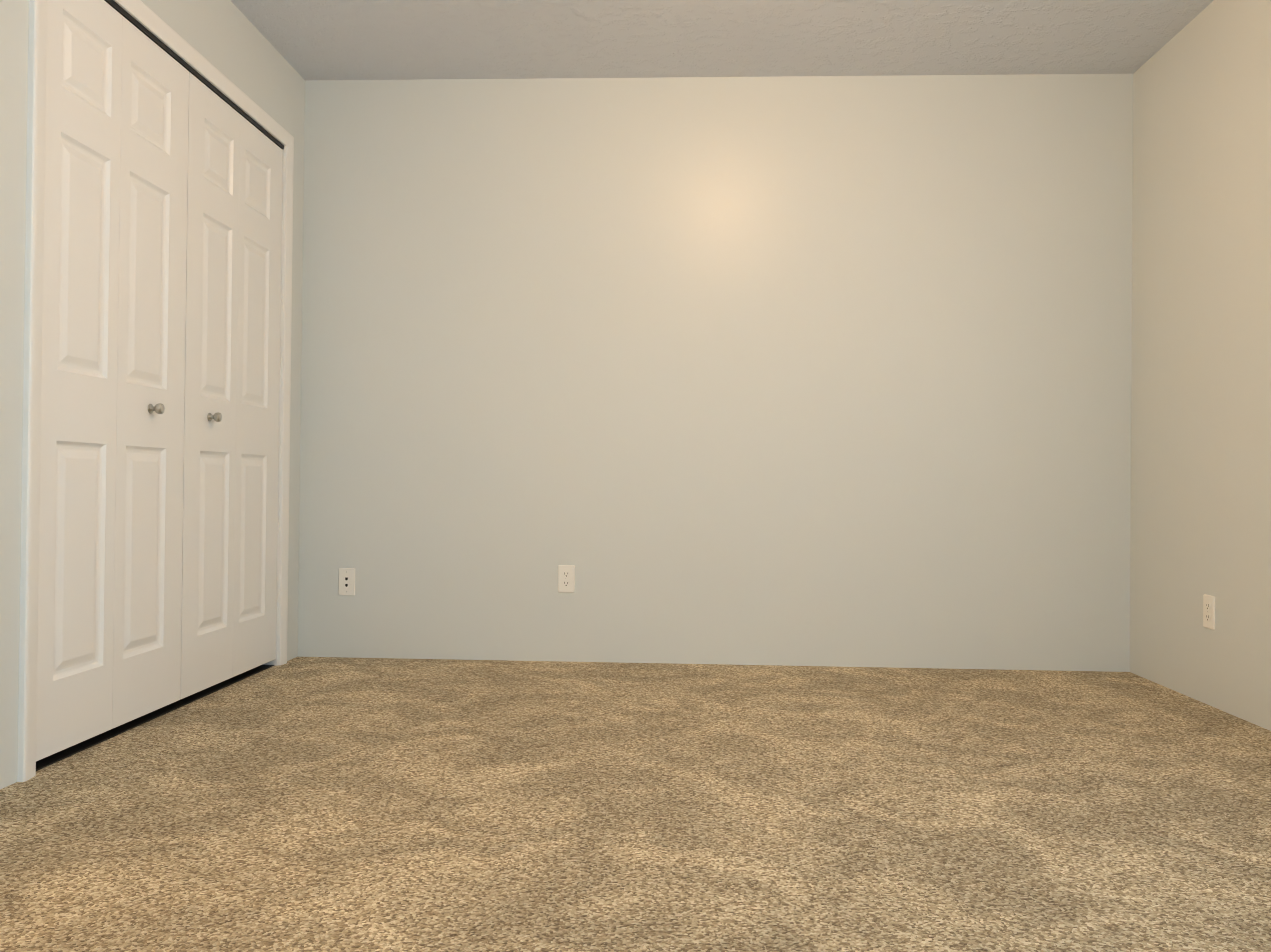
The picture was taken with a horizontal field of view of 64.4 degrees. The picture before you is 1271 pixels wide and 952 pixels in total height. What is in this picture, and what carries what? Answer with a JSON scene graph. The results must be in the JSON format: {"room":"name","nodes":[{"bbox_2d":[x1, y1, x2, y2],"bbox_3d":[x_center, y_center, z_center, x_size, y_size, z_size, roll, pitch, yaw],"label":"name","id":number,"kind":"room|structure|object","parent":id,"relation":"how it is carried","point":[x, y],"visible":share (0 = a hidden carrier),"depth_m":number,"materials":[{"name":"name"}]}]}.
{"room":"empty bedroom","nodes":[
{"label":"empty bedroom","id":0,"kind":"room"},
{"bbox_2d":[0,0,304,788],"bbox_3d":[-1.574,-0.477,2.039,0.115,2.440,4.470,1,0,3],"label":"wall","id":1,"kind":"structure","parent":0,"point":[229,41],"depth_m":2.46,"materials":[{"name":"white paint"}]},
{"bbox_2d":[36,0,188,760],"bbox_3d":[-1.481,-0.300,2.909,0.075,2.045,0.746,1,0,3],"label":"closet door","id":2,"kind":"structure","parent":1,"relation":"in","point":[112,397],"depth_m":2.85,"materials":[{"name":"white paint"}]},
{"bbox_2d":[17,0,293,781],"bbox_3d":[-1.452,-0.319,3.294,0.017,2.147,1.646,1,0,3],"label":"trim","id":3,"kind":"structure","parent":1,"relation":"attached to","point":[150,20],"depth_m":2.50,"materials":[{"name":"white paint"}]},
{"bbox_2d":[104,0,283,148],"bbox_3d":[-1.475,-1.334,3.304,0.049,0.024,1.522,1,0,3],"label":"track rail","id":4,"kind":"object","parent":1,"relation":"attached to","point":[151,36],"visible":0.33,"depth_m":3.28,"materials":[{"name":"black metal"}]},
{"bbox_2d":[180,72,282,698],"bbox_3d":[-1.446,-0.293,3.669,0.075,2.045,0.768,1,0,3],"label":"closet door","id":5,"kind":"structure","parent":1,"relation":"in","point":[231,413],"depth_m":3.61,"materials":[{"name":"white paint"}]},
{"bbox_2d":[262,146,284,665],"bbox_3d":[-1.518,-0.305,3.297,0.115,2.118,1.560,1,0,3],"label":"door frame","id":6,"kind":"structure","parent":1,"relation":"attached to","point":[274,662],"depth_m":4.06,"materials":[{"name":"white paint"}]},
{"bbox_2d":[0,657,1270,951],"bbox_3d":[-0.179,0.787,1.964,4.404,0.060,4.700,1,0,3],"label":"floor","id":7,"kind":"structure","parent":0,"point":[360,805],"depth_m":2.25,"materials":[{"name":"beige carpet"}]},
{"bbox_2d":[36,665,273,770],"bbox_3d":[-1.845,0.749,3.303,0.723,0.003,1.560,1,0,3],"label":"closet floor","id":8,"kind":"structure","parent":7,"relation":"on","point":[76,748],"depth_m":3.09,"materials":[{"name":"black"}]},
{"bbox_2d":[298,74,1132,671],"bbox_3d":[-0.061,-0.444,4.264,4.404,2.440,0.115,1,0,3],"label":"wall","id":9,"kind":"structure","parent":0,"point":[810,370],"depth_m":4.19,"materials":[{"name":"white paint"}]},
{"bbox_2d":[338,568,354,594],"bbox_3d":[-1.216,0.445,4.249,0.070,0.114,0.007,1,0,3],"label":"outlet","id":10,"kind":"object","parent":9,"relation":"attached to","point":[346,581],"visible":1,"depth_m":4.25,"materials":[{"name":"white plastic"}]},
{"bbox_2d":[558,565,574,592],"bbox_3d":[-0.288,0.429,4.206,0.070,0.114,0.007,1,0,3],"label":"outlet","id":11,"kind":"object","parent":9,"relation":"attached to","point":[566,578],"visible":1,"depth_m":4.20,"materials":[{"name":"white plastic"}]},
{"bbox_2d":[230,0,1213,79],"bbox_3d":[-0.154,-1.713,1.984,4.404,0.060,4.700,1,0,3],"label":"ceiling","id":12,"kind":"structure","parent":0,"point":[403,39],"depth_m":3.82,"materials":[{"name":"white paint"}]},
{"bbox_2d":[1130,0,1270,730],"bbox_3d":[1.975,-0.442,1.875,0.115,2.440,4.470,1,0,3],"label":"wall","id":13,"kind":"structure","parent":0,"point":[1201,400],"depth_m":3.54,"materials":[{"name":"white paint"}]},
{"bbox_2d":[1203,594,1214,629],"bbox_3d":[1.979,0.469,3.484,0.007,0.114,0.070,1,0,3],"label":"duplex electrical outlet","id":14,"kind":"object","parent":13,"relation":"attached to","point":[1209,611],"visible":1,"depth_m":3.48,"materials":[{"name":"white plastic"}]}
]}

